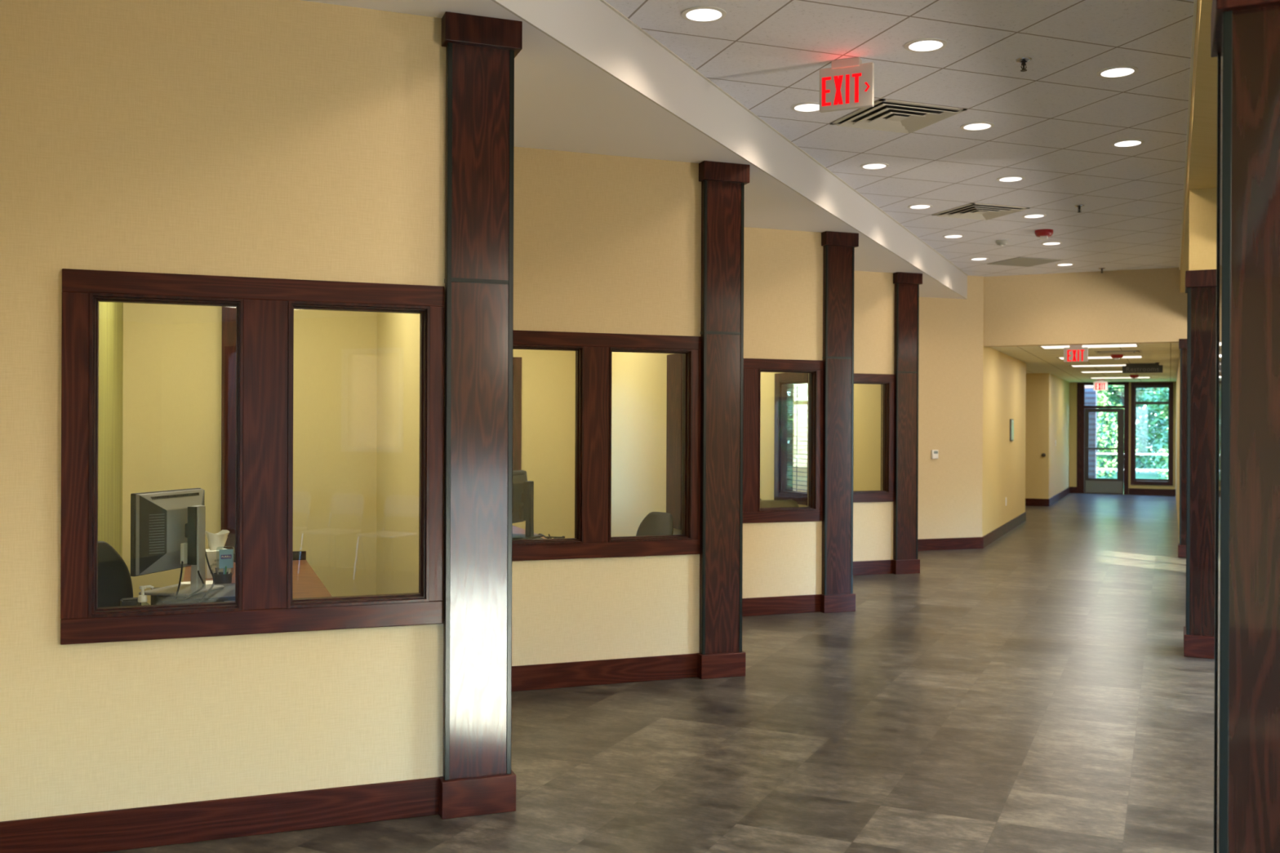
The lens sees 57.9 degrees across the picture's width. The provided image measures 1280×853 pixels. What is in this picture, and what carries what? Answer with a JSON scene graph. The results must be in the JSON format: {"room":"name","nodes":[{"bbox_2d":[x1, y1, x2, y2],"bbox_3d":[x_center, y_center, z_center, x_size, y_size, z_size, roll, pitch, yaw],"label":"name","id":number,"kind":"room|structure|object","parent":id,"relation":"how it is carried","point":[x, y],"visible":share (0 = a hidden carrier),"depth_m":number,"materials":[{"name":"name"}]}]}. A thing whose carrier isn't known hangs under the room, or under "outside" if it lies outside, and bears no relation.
{"room":"public hall","nodes":[
{"label":"public hall","id":0,"kind":"room"},
{"bbox_2d":[97,302,123,558],"bbox_3d":[-2.977,0.166,6.095,0.350,2.720,1.790,0,0,-20],"label":"wall","id":1,"kind":"structure","parent":0,"point":[110,313],"depth_m":6.16,"materials":[{"name":"beige paint"}]},
{"bbox_2d":[0,0,445,822],"bbox_3d":[-1.530,-0.045,4.387,1.860,3.157,0.120,0,0,-20],"label":"wall","id":2,"kind":"structure","parent":0,"point":[300,140],"depth_m":4.27,"materials":[{"name":"beige paint"}]},
{"bbox_2d":[0,777,439,852],"bbox_3d":[-1.585,1.461,4.299,1.708,0.146,0.014,0,0,-20],"label":"baseboard","id":3,"kind":"structure","parent":2,"relation":"attached to","point":[99,832],"depth_m":4.30,"materials":[{"name":"brown wood"}]},
{"bbox_2d":[60,268,444,644],"bbox_3d":[-1.440,0.110,4.414,1.362,1.335,0.163,0,0,-20],"label":"window","id":4,"kind":"structure","parent":2,"relation":"in","point":[264,602],"depth_m":4.34,"materials":[{"name":"brown wood"}]},
{"bbox_2d":[122,302,377,605],"bbox_3d":[-2.490,0.137,7.295,1.620,2.780,0.120,0,0,-20],"label":"wall","id":5,"kind":"structure","parent":0,"point":[171,397],"depth_m":7.35,"materials":[{"name":"yellow paint"}]},
{"bbox_2d":[376,312,420,594],"bbox_3d":[-1.474,-0.047,7.034,0.100,3.157,5.043,0,0,-20],"label":"wall","id":6,"kind":"structure","parent":0,"point":[397,460],"depth_m":6.66,"materials":[{"name":"yellow paint"}]},
{"bbox_2d":[512,349,575,538],"bbox_3d":[-1.452,0.139,9.775,1.855,2.780,0.120,0,0,-20],"label":"wall","id":7,"kind":"structure","parent":0,"point":[548,376],"depth_m":9.96,"materials":[{"name":"yellow paint"}]},
{"bbox_2d":[512,356,521,471],"bbox_3d":[-1.286,0.029,9.826,0.540,1.240,0.140,0,0,-20],"label":"window","id":8,"kind":"structure","parent":7,"relation":"in","point":[517,362],"depth_m":9.84,"materials":[{"name":"brown wood"}]},
{"bbox_2d":[511,146,701,666],"bbox_3d":[-0.382,-0.042,6.908,1.860,3.157,0.120,0,0,-20],"label":"wall","id":9,"kind":"structure","parent":0,"point":[602,243],"depth_m":6.91,"materials":[{"name":"beige paint"}]},
{"bbox_2d":[511,653,698,691],"bbox_3d":[-0.436,1.463,6.820,1.708,0.146,0.014,0,0,-20],"label":"baseboard","id":10,"kind":"structure","parent":9,"relation":"attached to","point":[602,672],"depth_m":6.89,"materials":[{"name":"brown wood"}]},
{"bbox_2d":[511,329,701,560],"bbox_3d":[-0.292,0.112,6.935,1.362,1.335,0.163,0,0,-20],"label":"window","id":11,"kind":"structure","parent":9,"relation":"in","point":[593,539],"depth_m":6.88,"materials":[{"name":"brown wood"}]},
{"bbox_2d":[302,0,965,299],"bbox_3d":[-3.285,-1.674,7.522,7.548,0.080,19.340,0,0,25],"label":"ceiling","id":12,"kind":"structure","parent":0,"point":[563,101],"depth_m":6.23,"materials":[{"name":"white paint"}]},
{"bbox_2d":[611,351,681,537],"bbox_3d":[-0.326,-0.044,9.555,0.100,3.157,5.043,0,0,-20],"label":"wall","id":13,"kind":"structure","parent":0,"point":[638,380],"depth_m":8.58,"materials":[{"name":"yellow paint"}]},
{"bbox_2d":[666,353,682,529],"bbox_3d":[0.270,0.099,7.756,0.036,1.180,0.450,0,0,-20],"label":"board","id":14,"kind":"object","parent":13,"relation":"attached to","point":[674,362],"visible":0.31,"depth_m":7.81,"materials":[{"name":"brown wood"}]},
{"bbox_2d":[101,493,1214,852],"bbox_3d":[3.857,1.590,11.925,9.900,0.080,33.300,0,0,25],"label":"floor","id":15,"kind":"structure","parent":0,"point":[1034,689],"depth_m":5.91,"materials":[{"name":"tile"}]},
{"bbox_2d":[97,541,133,607],"bbox_3d":[-2.417,1.000,4.999,0.546,1.057,0.626,0,0,-24],"label":"office chair","id":16,"kind":"object","parent":15,"relation":"on","point":[114,580],"visible":0.06,"depth_m":4.82,"materials":[{"name":"black fabric"}]},
{"bbox_2d":[221,306,236,553],"bbox_3d":[-2.443,0.167,7.197,0.324,2.720,0.092,0,0,-20],"label":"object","id":17,"kind":"object","parent":15,"relation":"on","point":[228,313],"visible":0.04,"depth_m":7.13,"materials":[{"name":"brown wood"}]},
{"bbox_2d":[182,551,332,598],"bbox_3d":[-1.958,1.128,5.538,0.860,0.805,2.260,0,0,-20],"label":"office desk","id":18,"kind":"object","parent":15,"relation":"on","point":[305,582],"visible":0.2,"depth_m":5.89,"materials":[{"name":"brown wood"}]},
{"bbox_2d":[120,597,141,606],"bbox_3d":[-1.989,0.725,4.522,0.070,0.104,0.060,0,0,-30],"label":"box","id":19,"kind":"object","parent":18,"relation":"on","point":[131,601],"visible":0.29,"depth_m":4.50,"materials":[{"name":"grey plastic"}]},
{"bbox_2d":[137,585,153,603],"bbox_3d":[-1.896,0.692,4.418,0.059,0.171,0.059,0,0,25],"label":"sanitizer bottle","id":20,"kind":"object","parent":18,"relation":"on","point":[141,598],"visible":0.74,"depth_m":4.41,"materials":[{"name":"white plastic"}]},
{"bbox_2d":[151,582,235,604],"bbox_3d":[-1.790,0.722,4.721,0.340,0.099,0.406,0,0,-28],"label":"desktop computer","id":21,"kind":"object","parent":18,"relation":"on","point":[227,593],"visible":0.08,"depth_m":4.58,"materials":[{"name":"black plastic"}]},
{"bbox_2d":[130,488,224,596],"bbox_3d":[-1.862,0.467,4.714,0.220,0.410,0.430,0,0,14],"label":"computer monitor","id":22,"kind":"object","parent":21,"relation":"on","point":[168,527],"visible":0.98,"depth_m":4.64,"materials":[{"name":"black plastic"}]},
{"bbox_2d":[151,492,199,499],"bbox_3d":[-1.894,0.287,4.719,0.014,0.018,0.304,0,0,14],"label":"vent","id":23,"kind":"object","parent":22,"relation":"attached to","point":[154,495],"depth_m":4.71,"materials":[{"name":"grey plastic"}]},
{"bbox_2d":[183,570,204,599],"bbox_3d":[-1.785,0.631,4.589,0.106,0.281,0.288,0,0,7],"label":"power cable","id":24,"kind":"object","parent":18,"relation":"on","point":[198,572],"visible":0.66,"depth_m":4.58,"materials":[{"name":"black plastic"}]},
{"bbox_2d":[196,549,214,603],"bbox_3d":[-1.742,0.631,4.616,0.080,0.282,0.312,0,0,-6],"label":"power cable","id":25,"kind":"object","parent":18,"relation":"on","point":[206,555],"visible":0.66,"depth_m":4.67,"materials":[{"name":"black plastic"}]},
{"bbox_2d":[204,529,231,578],"bbox_3d":[-2.186,0.654,5.974,0.130,0.239,0.121,0,0,-34],"label":"tissue box","id":26,"kind":"object","parent":18,"relation":"on","point":[216,540],"visible":0.52,"depth_m":5.94,"materials":[{"name":"white paper"}]},
{"bbox_2d":[213,566,231,584],"bbox_3d":[-2.002,0.721,5.552,0.088,0.109,0.088,0,0,-20],"label":"pen cup","id":27,"kind":"object","parent":18,"relation":"on","point":[224,577],"visible":0.56,"depth_m":5.52,"materials":[{"name":"grey plastic"}]},
{"bbox_2d":[218,546,234,573],"bbox_3d":[-2.097,0.691,5.856,0.084,0.168,0.044,0,0,-32],"label":"bottle","id":28,"kind":"object","parent":18,"relation":"on","point":[225,556],"visible":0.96,"depth_m":5.84,"materials":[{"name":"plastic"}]},
{"bbox_2d":[439,11,522,819],"bbox_3d":[-0.680,-0.041,4.732,0.309,3.157,0.341,0,0,-20],"label":"wood column","id":29,"kind":"structure","parent":15,"relation":"on","point":[478,779],"depth_m":4.60,"materials":[{"name":"brown wood"}]},
{"bbox_2d":[512,525,546,538],"bbox_3d":[-0.959,1.130,8.003,0.680,0.805,2.260,0,0,-20],"label":"office desk","id":30,"kind":"object","parent":15,"relation":"on","point":[516,530],"visible":0.02,"depth_m":8.62,"materials":[{"name":"brown wood"}]},
{"bbox_3d":[-0.813,0.734,7.212,0.340,0.079,0.404,0,0,-28],"label":"desktop computer","id":31,"kind":"object","parent":30,"relation":"on","visible":0},
{"bbox_2d":[511,470,543,539],"bbox_3d":[-0.753,0.487,7.216,0.220,0.415,0.400,0,0,20],"label":"computer monitor","id":32,"kind":"object","parent":31,"relation":"on","point":[522,489],"visible":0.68,"depth_m":7.17,"materials":[{"name":"black plastic"}]},
{"bbox_2d":[635,511,673,536],"bbox_3d":[-0.103,1.058,7.676,0.626,0.957,0.546,0,0,-28],"label":"office chair","id":33,"kind":"object","parent":15,"relation":"on","point":[655,523],"visible":0.3,"depth_m":7.83,"materials":[{"name":"black fabric"}]},
{"bbox_2d":[697,160,750,679],"bbox_3d":[0.468,-0.039,7.253,0.309,3.157,0.341,0,0,-20],"label":"wood column","id":34,"kind":"structure","parent":15,"relation":"on","point":[721,655],"depth_m":7.11,"materials":[{"name":"brown wood"}]},
{"bbox_2d":[760,499,799,507],"bbox_3d":[1.116,1.081,10.193,0.492,0.902,0.559,0,0,-10],"label":"chair","id":35,"kind":"object","parent":15,"relation":"on","point":[781,503],"visible":0.23,"depth_m":9.93,"materials":[{"name":"brown"}]},
{"bbox_2d":[820,231,858,613],"bbox_3d":[1.616,-0.036,9.775,0.309,3.157,0.341,0,0,-20],"label":"wood column","id":36,"kind":"structure","parent":15,"relation":"on","point":[837,595],"depth_m":9.64,"materials":[{"name":"brown wood"}]},
{"bbox_2d":[880,271,922,574],"bbox_3d":[2.764,-0.033,12.296,0.309,3.157,0.341,0,0,-20],"label":"wood column","id":37,"kind":"structure","parent":15,"relation":"on","point":[906,344],"depth_m":12.16,"materials":[{"name":"brown wood"}]},
{"bbox_2d":[1177,338,1186,557],"bbox_3d":[6.671,0.259,13.899,0.381,2.605,0.381,0,0,25],"label":"wood column","id":38,"kind":"structure","parent":15,"relation":"on","point":[1182,342],"depth_m":13.81,"materials":[{"name":"brown wood"}]},
{"bbox_2d":[1183,269,1216,658],"bbox_3d":[3.927,0.252,7.907,0.381,2.605,0.381,0,0,25],"label":"wood column","id":39,"kind":"structure","parent":15,"relation":"on","point":[1200,285],"depth_m":7.80,"materials":[{"name":"brown wood"}]},
{"bbox_2d":[1210,0,1279,852],"bbox_3d":[1.550,0.247,2.715,0.381,2.605,0.381,0,0,25],"label":"wood column","id":40,"kind":"structure","parent":15,"relation":"on","point":[1245,34],"depth_m":2.62,"materials":[{"name":"brown wood"}]},
{"bbox_2d":[491,0,967,299],"bbox_3d":[0.138,-1.793,5.917,0.012,0.351,19.270,0,0,25],"label":"wall","id":41,"kind":"structure","parent":0,"point":[591,29],"depth_m":6.42,"materials":[{"name":"grey paint"}]},
{"bbox_2d":[600,0,968,275],"bbox_3d":[0.150,-1.916,5.911,0.014,0.004,19.270,0,0,25],"label":"trim","id":42,"kind":"structure","parent":41,"relation":"attached to","point":[605,2],"depth_m":6.91,"materials":[{"name":"grey paint"}]},
{"bbox_2d":[742,226,822,598],"bbox_3d":[0.766,-0.040,9.429,1.860,3.157,0.120,0,0,-20],"label":"wall","id":43,"kind":"structure","parent":0,"point":[783,269],"depth_m":9.52,"materials":[{"name":"beige paint"}]},
{"bbox_2d":[742,594,820,616],"bbox_3d":[0.712,1.466,9.342,1.708,0.146,0.014,0,0,-20],"label":"baseboard","id":44,"kind":"structure","parent":43,"relation":"attached to","point":[751,606],"depth_m":9.50,"materials":[{"name":"brown wood"}]},
{"bbox_2d":[742,358,822,523],"bbox_3d":[0.856,0.115,9.456,1.362,1.335,0.163,0,0,-20],"label":"window","id":45,"kind":"structure","parent":43,"relation":"in","point":[753,513],"depth_m":9.46,"materials":[{"name":"brown wood"}]},
{"bbox_2d":[760,372,807,506],"bbox_3d":[0.822,-0.042,12.076,0.100,3.157,5.043,0,0,-20],"label":"wall","id":46,"kind":"structure","parent":0,"point":[767,379],"depth_m":10.91,"materials":[{"name":"yellow paint"}]},
{"bbox_2d":[773,373,808,505],"bbox_3d":[1.466,0.101,10.345,0.140,1.180,0.890,0,0,-20],"label":"window","id":47,"kind":"structure","parent":46,"relation":"in","point":[784,382],"depth_m":10.64,"materials":[{"name":"brown wood"}]},
{"bbox_2d":[786,383,807,491],"bbox_3d":[1.480,0.101,10.345,0.037,0.980,0.640,0,0,-20],"label":"blind","id":48,"kind":"object","parent":47,"relation":"attached to","point":[790,388],"depth_m":10.65,"materials":[{"name":"white plastic"}]},
{"bbox_2d":[792,383,880,492],"bbox_3d":[2.357,-0.036,13.559,0.100,3.157,2.826,0,0,-20],"label":"wall","id":49,"kind":"structure","parent":0,"point":[867,397],"depth_m":13.07,"materials":[{"name":"yellow paint"}]},
{"bbox_2d":[853,271,894,561],"bbox_3d":[1.915,-0.037,11.951,1.860,3.157,0.120,0,0,-20],"label":"wall","id":50,"kind":"structure","parent":0,"point":[873,291],"depth_m":12.08,"materials":[{"name":"beige paint"}]},
{"bbox_2d":[853,560,892,575],"bbox_3d":[1.860,1.468,11.863,1.708,0.146,0.014,0,0,-20],"label":"baseboard","id":51,"kind":"structure","parent":50,"relation":"attached to","point":[878,566],"depth_m":12.06,"materials":[{"name":"brown wood"}]},
{"bbox_2d":[853,373,894,502],"bbox_3d":[2.004,0.117,11.978,1.362,1.335,0.163,0,0,-20],"label":"window","id":52,"kind":"structure","parent":50,"relation":"in","point":[886,380],"depth_m":12.13,"materials":[{"name":"brown wood"}]},
{"bbox_2d":[604,0,1194,276],"bbox_3d":[1.305,-1.943,5.520,2.450,0.060,19.520,0,0,25],"label":"ceiling","id":53,"kind":"structure","parent":0,"point":[1056,122],"depth_m":6.83,"materials":[{"name":"tile"}]},
{"bbox_2d":[681,5,726,22],"bbox_3d":[0.297,-1.914,5.381,0.208,0.006,0.208,0,0,-20],"label":"recessed light","id":54,"kind":"object","parent":53,"relation":"in","point":[701,14],"visible":1,"depth_m":5.37,"materials":[{"name":"white plastic"}]},
{"bbox_2d":[791,102,819,112],"bbox_3d":[1.009,-1.912,6.940,0.208,0.006,0.208,0,0,-20],"label":"recessed light","id":55,"kind":"object","parent":53,"relation":"in","point":[806,107],"visible":0.8,"depth_m":6.93,"materials":[{"name":"white plastic"}]},
{"bbox_2d":[819,57,874,112],"bbox_3d":[1.080,-1.785,6.050,0.285,0.258,0.062,0,0,25],"label":"exit sign","id":56,"kind":"object","parent":53,"relation":"hanging from","point":[849,83],"visible":1,"depth_m":6.03,"materials":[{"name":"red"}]},
{"bbox_2d":[860,162,888,169],"bbox_3d":[1.721,-1.911,8.499,0.208,0.006,0.208,0,0,-20],"label":"recessed light","id":57,"kind":"object","parent":53,"relation":"in","point":[872,166],"visible":1,"depth_m":8.49,"materials":[{"name":"white plastic"}]},
{"bbox_2d":[830,98,966,133],"bbox_3d":[1.584,-1.904,7.144,0.596,0.022,0.596,0,0,-20],"label":"ceiling vent","id":58,"kind":"object","parent":53,"relation":"in","point":[887,115],"visible":1,"depth_m":7.11,"materials":[{"name":"white metal"}]},
{"bbox_2d":[907,204,932,208],"bbox_3d":[2.433,-1.909,10.058,0.208,0.006,0.208,0,0,-20],"label":"recessed light","id":59,"kind":"object","parent":53,"relation":"in","point":[916,206],"visible":1,"depth_m":10.05,"materials":[{"name":"white plastic"}]},
{"bbox_2d":[904,37,946,52],"bbox_3d":[1.432,-1.909,5.803,0.208,0.006,0.208,0,0,-20],"label":"recessed light","id":60,"kind":"object","parent":53,"relation":"in","point":[922,45],"visible":1,"depth_m":5.79,"materials":[{"name":"white plastic"}]},
{"bbox_2d":[960,121,994,130],"bbox_3d":[2.144,-1.908,7.362,0.208,0.006,0.208,0,0,-20],"label":"recessed light","id":61,"kind":"object","parent":53,"relation":"in","point":[976,126],"visible":1,"depth_m":7.35,"materials":[{"name":"white plastic"}]},
{"bbox_2d":[932,203,1030,220],"bbox_3d":[3.016,-1.901,10.273,0.596,0.022,0.596,0,0,-20],"label":"ceiling vent","id":62,"kind":"object","parent":53,"relation":"in","point":[971,211],"visible":1,"depth_m":10.25,"materials":[{"name":"white metal"}]},
{"bbox_2d":[996,175,1024,182],"bbox_3d":[2.855,-1.906,8.921,0.208,0.006,0.208,0,0,-20],"label":"recessed light","id":63,"kind":"object","parent":53,"relation":"in","point":[1012,178],"visible":1,"depth_m":8.91,"materials":[{"name":"white plastic"}]},
{"bbox_2d":[1015,57,1031,71],"bbox_3d":[1.996,-1.880,6.025,0.080,0.057,0.080,0,0,-20],"label":"sprinkler","id":64,"kind":"object","parent":53,"relation":"attached to","point":[1023,60],"visible":1,"depth_m":6.02,"materials":[{"name":"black metal"}]},
{"bbox_2d":[986,257,1062,266],"bbox_3d":[4.449,-1.903,13.402,0.590,0.006,0.590,0,0,-20],"label":"panel","id":65,"kind":"object","parent":53,"relation":"attached to","point":[1019,261],"visible":1,"depth_m":13.35,"materials":[{"name":"grey"}]},
{"bbox_2d":[1022,213,1046,217],"bbox_3d":[3.567,-1.905,10.480,0.208,0.006,0.208,0,0,-20],"label":"recessed light","id":66,"kind":"object","parent":53,"relation":"in","point":[1029,215],"visible":1,"depth_m":10.46,"materials":[{"name":"white plastic"}]},
{"bbox_2d":[1035,229,1053,239],"bbox_3d":[3.928,-1.864,11.261,0.170,0.085,0.170,0,0,25],"label":"fire alarm strobe","id":67,"kind":"object","parent":53,"relation":"attached to","point":[1043,234],"visible":1,"depth_m":11.21,"materials":[{"name":"red plastic"}]},
{"bbox_2d":[1096,65,1138,78],"bbox_3d":[2.566,-1.905,6.225,0.208,0.006,0.208,0,0,-20],"label":"recessed light","id":68,"kind":"object","parent":53,"relation":"in","point":[1113,72],"visible":1,"depth_m":6.22,"materials":[{"name":"white plastic"}]},
{"bbox_2d":[1111,138,1144,146],"bbox_3d":[3.278,-1.903,7.784,0.208,0.006,0.208,0,0,-20],"label":"recessed light","id":69,"kind":"object","parent":53,"relation":"in","point":[1133,142],"visible":1,"depth_m":7.77,"materials":[{"name":"white plastic"}]},
{"bbox_2d":[917,275,983,539],"bbox_3d":[3.308,-0.183,14.395,2.195,3.458,0.120,0,0,-20],"label":"wall","id":70,"kind":"structure","parent":0,"point":[950,352],"depth_m":14.56,"materials":[{"name":"beige paint"}]},
{"bbox_2d":[917,537,983,551],"bbox_3d":[3.329,1.473,14.336,2.205,0.146,0.014,0,0,-20],"label":"baseboard","id":71,"kind":"structure","parent":70,"relation":"attached to","point":[968,543],"depth_m":14.54,"materials":[{"name":"brown wood"}]},
{"bbox_2d":[982,313,1026,537],"bbox_3d":[5.306,-0.177,16.944,0.120,3.458,4.830,0,0,25],"label":"wall","id":72,"kind":"structure","parent":0,"point":[1004,375],"depth_m":16.47,"materials":[{"name":"yellow paint"}]},
{"bbox_2d":[982,511,1026,547],"bbox_3d":[5.357,1.479,16.913,0.014,0.146,4.840,0,0,25],"label":"baseboard","id":73,"kind":"structure","parent":72,"relation":"attached to","point":[992,536],"depth_m":16.54,"materials":[{"name":"brown wood"}]},
{"bbox_2d":[1009,418,1013,440],"bbox_3d":[5.569,0.053,17.346,0.026,0.330,0.300,0,0,25],"label":"wall plaque","id":74,"kind":"object","parent":72,"relation":"attached to","point":[1011,420],"visible":1,"depth_m":17.24,"materials":[{"name":"grey"}]},
{"bbox_2d":[1025,373,1049,498],"bbox_3d":[7.384,0.225,22.916,1.350,2.660,0.120,0,0,25],"label":"wall","id":75,"kind":"structure","parent":0,"point":[1037,384],"depth_m":22.67,"materials":[{"name":"yellow paint"}]},
{"bbox_2d":[1025,497,1048,506],"bbox_3d":[7.405,1.482,22.831,1.230,0.146,0.014,0,0,25],"label":"baseboard","id":76,"kind":"structure","parent":75,"relation":"attached to","point":[1028,502],"depth_m":22.66,"materials":[{"name":"brown wood"}]},
{"bbox_2d":[1048,373,1070,498],"bbox_3d":[9.036,0.231,25.047,0.120,2.660,5.130,0,0,25],"label":"wall","id":77,"kind":"structure","parent":0,"point":[1060,388],"depth_m":24.67,"materials":[{"name":"yellow paint"}]},
{"bbox_2d":[1048,486,1070,506],"bbox_3d":[9.043,1.488,24.916,0.014,0.146,5.160,0,0,25],"label":"baseboard","id":78,"kind":"structure","parent":77,"relation":"attached to","point":[1060,495],"depth_m":24.43,"materials":[{"name":"brown wood"}]},
{"bbox_2d":[990,342,1179,382],"bbox_3d":[7.792,-1.071,20.850,3.800,0.060,13.800,0,0,25],"label":"ceiling","id":79,"kind":"structure","parent":0,"point":[1037,359],"depth_m":18.55,"materials":[{"name":"tile"}]},
{"bbox_2d":[1038,345,1069,349],"bbox_3d":[5.442,-1.044,15.181,0.374,0.007,0.650,0,0,25],"label":"light","id":80,"kind":"object","parent":79,"relation":"in","point":[1046,346],"depth_m":15.09,"materials":[{"name":"grey paint"}]},
{"bbox_2d":[1063,344,1088,362],"bbox_3d":[5.568,-0.935,14.795,0.290,0.220,0.062,0,0,25],"label":"exit sign","id":81,"kind":"object","parent":79,"relation":"hanging from","point":[1073,353],"visible":0.93,"depth_m":14.77,"materials":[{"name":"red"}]},
{"bbox_2d":[1069,364,1125,367],"bbox_3d":[7.952,-1.037,19.677,1.200,0.007,0.590,0,0,25],"label":"recessed light","id":82,"kind":"object","parent":79,"relation":"in","point":[1109,365],"visible":0.73,"depth_m":19.62,"materials":[{"name":"grey paint"}]},
{"bbox_2d":[1093,378,1107,391],"bbox_3d":[9.997,-0.908,25.140,0.290,0.255,0.062,0,0,25],"label":"exit sign","id":83,"kind":"object","parent":79,"relation":"hanging from","point":[1100,384],"visible":1,"depth_m":25.12,"materials":[{"name":"red"}]},
{"bbox_2d":[1079,370,1122,373],"bbox_3d":[8.952,-1.035,21.859,1.200,0.007,0.590,0,0,25],"label":"recessed light","id":84,"kind":"object","parent":79,"relation":"in","point":[1106,371],"visible":0.59,"depth_m":21.90,"materials":[{"name":"grey paint"}]},
{"bbox_2d":[1082,343,1139,347],"bbox_3d":[6.055,-1.041,14.900,0.670,0.007,0.649,0,0,25],"label":"light","id":85,"kind":"object","parent":79,"relation":"in","point":[1116,345],"depth_m":14.89,"materials":[{"name":"grey paint"}]},
{"bbox_2d":[1094,350,1142,355],"bbox_3d":[6.669,-1.032,16.140,0.596,0.022,0.596,0,0,25],"label":"ceiling vent","id":86,"kind":"object","parent":79,"relation":"in","point":[1114,352],"visible":1,"depth_m":16.02,"materials":[{"name":"beige metal"}]},
{"bbox_2d":[1088,376,1151,378],"bbox_3d":[10.159,-1.032,24.495,1.200,0.007,0.590,0,0,25],"label":"recessed light","id":87,"kind":"object","parent":79,"relation":"in","point":[1149,376],"visible":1,"depth_m":24.40,"materials":[{"name":"grey paint"}]},
{"bbox_2d":[1122,363,1162,373],"bbox_3d":[8.251,-0.962,19.020,0.610,0.160,0.025,0,0,25],"label":"restroom sign","id":88,"kind":"object","parent":79,"relation":"hanging from","point":[1129,367],"visible":1,"depth_m":19.01,"materials":[{"name":"grey"}]},
{"bbox_2d":[983,267,1186,346],"bbox_3d":[5.565,-1.491,14.325,2.740,0.943,0.200,0,0,25],"label":"wall header","id":89,"kind":"structure","parent":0,"point":[1132,306],"depth_m":14.26,"materials":[{"name":"beige paint"}]},
{"bbox_2d":[1178,0,1197,270],"bbox_3d":[2.393,-1.893,4.978,0.014,0.028,19.440,0,0,25],"label":"trim","id":90,"kind":"structure","parent":89,"relation":"attached to","point":[1195,1],"depth_m":6.76,"materials":[{"name":"white plastic"}]},
{"bbox_2d":[1069,381,1176,494],"bbox_3d":[11.205,0.239,26.842,2.570,2.660,0.140,0,0,25],"label":"wall","id":91,"kind":"structure","parent":0,"point":[1073,426],"depth_m":27.20,"materials":[{"name":"yellow paint"}]},
{"bbox_2d":[1076,382,1128,494],"bbox_3d":[10.789,0.269,27.003,1.120,2.595,0.192,0,0,25],"label":"door","id":92,"kind":"structure","parent":91,"relation":"in","point":[1085,484],"depth_m":26.99,"materials":[{"name":"brown wood"}]},
{"bbox_2d":[1130,382,1173,485],"bbox_3d":[11.743,0.164,26.570,0.885,2.355,0.165,0,0,25],"label":"window","id":93,"kind":"structure","parent":91,"relation":"in","point":[1134,481],"depth_m":26.53,"materials":[{"name":"brown wood"}]},
{"bbox_2d":[1128,488,1175,495],"bbox_3d":[11.724,1.498,26.518,0.985,0.146,0.014,0,0,25],"label":"baseboard","id":94,"kind":"structure","parent":91,"relation":"attached to","point":[1131,491],"depth_m":26.51,"materials":[{"name":"brown wood"}]},
{"bbox_2d":[1175,359,1179,528],"bbox_3d":[9.467,0.237,20.247,0.124,2.660,13.500,0,0,25],"label":"wall","id":95,"kind":"structure","parent":0,"point":[1178,371],"depth_m":20.16,"materials":[{"name":"yellow paint"}]},
{"bbox_2d":[1178,349,1180,543],"bbox_3d":[8.156,0.178,13.313,3.550,2.780,0.120,0,0,25],"label":"wall","id":96,"kind":"structure","parent":0,"point":[1180,349],"depth_m":14.00,"materials":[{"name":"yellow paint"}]},
{"bbox_2d":[1180,0,1217,292],"bbox_3d":[2.573,-1.786,4.928,0.360,0.361,19.500,0,0,25],"label":"beam","id":97,"kind":"structure","parent":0,"point":[1202,159],"depth_m":6.19,"materials":[{"name":"yellow paint"}]},
{"bbox_2d":[1188,187,1217,270],"bbox_3d":[3.933,-1.326,7.912,0.328,0.552,0.320,0,0,25],"label":"wall pier","id":98,"kind":"object","parent":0,"point":[1202,202],"visible":0.43,"depth_m":7.80,"materials":[{"name":"yellow paint"}]},
{"label":"outside","id":99,"kind":"structure","parent":0,"visible":0},
{"bbox_2d":[1096,458,1164,493],"bbox_3d":[20.629,1.793,45.077,50.000,0.200,40.850,0,0,25],"label":"lawn","id":100,"kind":"structure","parent":99,"point":[1146,474],"depth_m":39.82,"materials":[{"name":"green plant"}]},
{"bbox_2d":[1084,385,1097,478],"bbox_3d":[10.791,0.166,27.944,0.460,3.000,0.560,0,0,25],"label":"brick pier","id":101,"kind":"structure","parent":100,"relation":"on","point":[1091,396],"depth_m":27.68,"materials":[{"name":"brick"}]},
{"bbox_2d":[1096,388,1108,440],"bbox_3d":[11.711,-0.564,31.566,2.232,4.469,2.120,0,0,-20],"label":"leafy tree","id":102,"kind":"object","parent":100,"relation":"on","point":[1101,397],"visible":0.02,"depth_m":31.12,"materials":[{"name":"green plant"}]},
{"bbox_2d":[1096,385,1167,478],"bbox_3d":[14.570,-0.805,34.539,3.212,4.969,2.971,0,0,-27],"label":"leafy tree","id":103,"kind":"object","parent":100,"relation":"on","point":[1111,460],"visible":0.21,"depth_m":34.41,"materials":[{"name":"green plant"}]},
{"bbox_2d":[1096,453,1168,471],"bbox_3d":[12.622,1.172,29.744,6.000,1.000,0.070,0,0,25],"label":"railing","id":104,"kind":"object","parent":100,"relation":"on","point":[1096,453],"visible":0.02,"depth_m":29.64,"materials":[{"name":"grey metal"}]},
{"bbox_2d":[1096,388,1168,473],"bbox_3d":[17.327,-1.556,42.654,14.403,6.829,2.111,0,0,25],"label":"leafy tree","id":105,"kind":"object","parent":100,"relation":"on","point":[1116,400],"visible":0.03,"depth_m":41.99,"materials":[{"name":"green plant"}]},
{"bbox_2d":[1141,387,1168,479],"bbox_3d":[14.307,-0.841,30.797,1.866,5.048,2.659,0,0,45],"label":"leafy tree","id":106,"kind":"object","parent":100,"relation":"on","point":[1162,393],"visible":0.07,"depth_m":30.81,"materials":[{"name":"green plant"}]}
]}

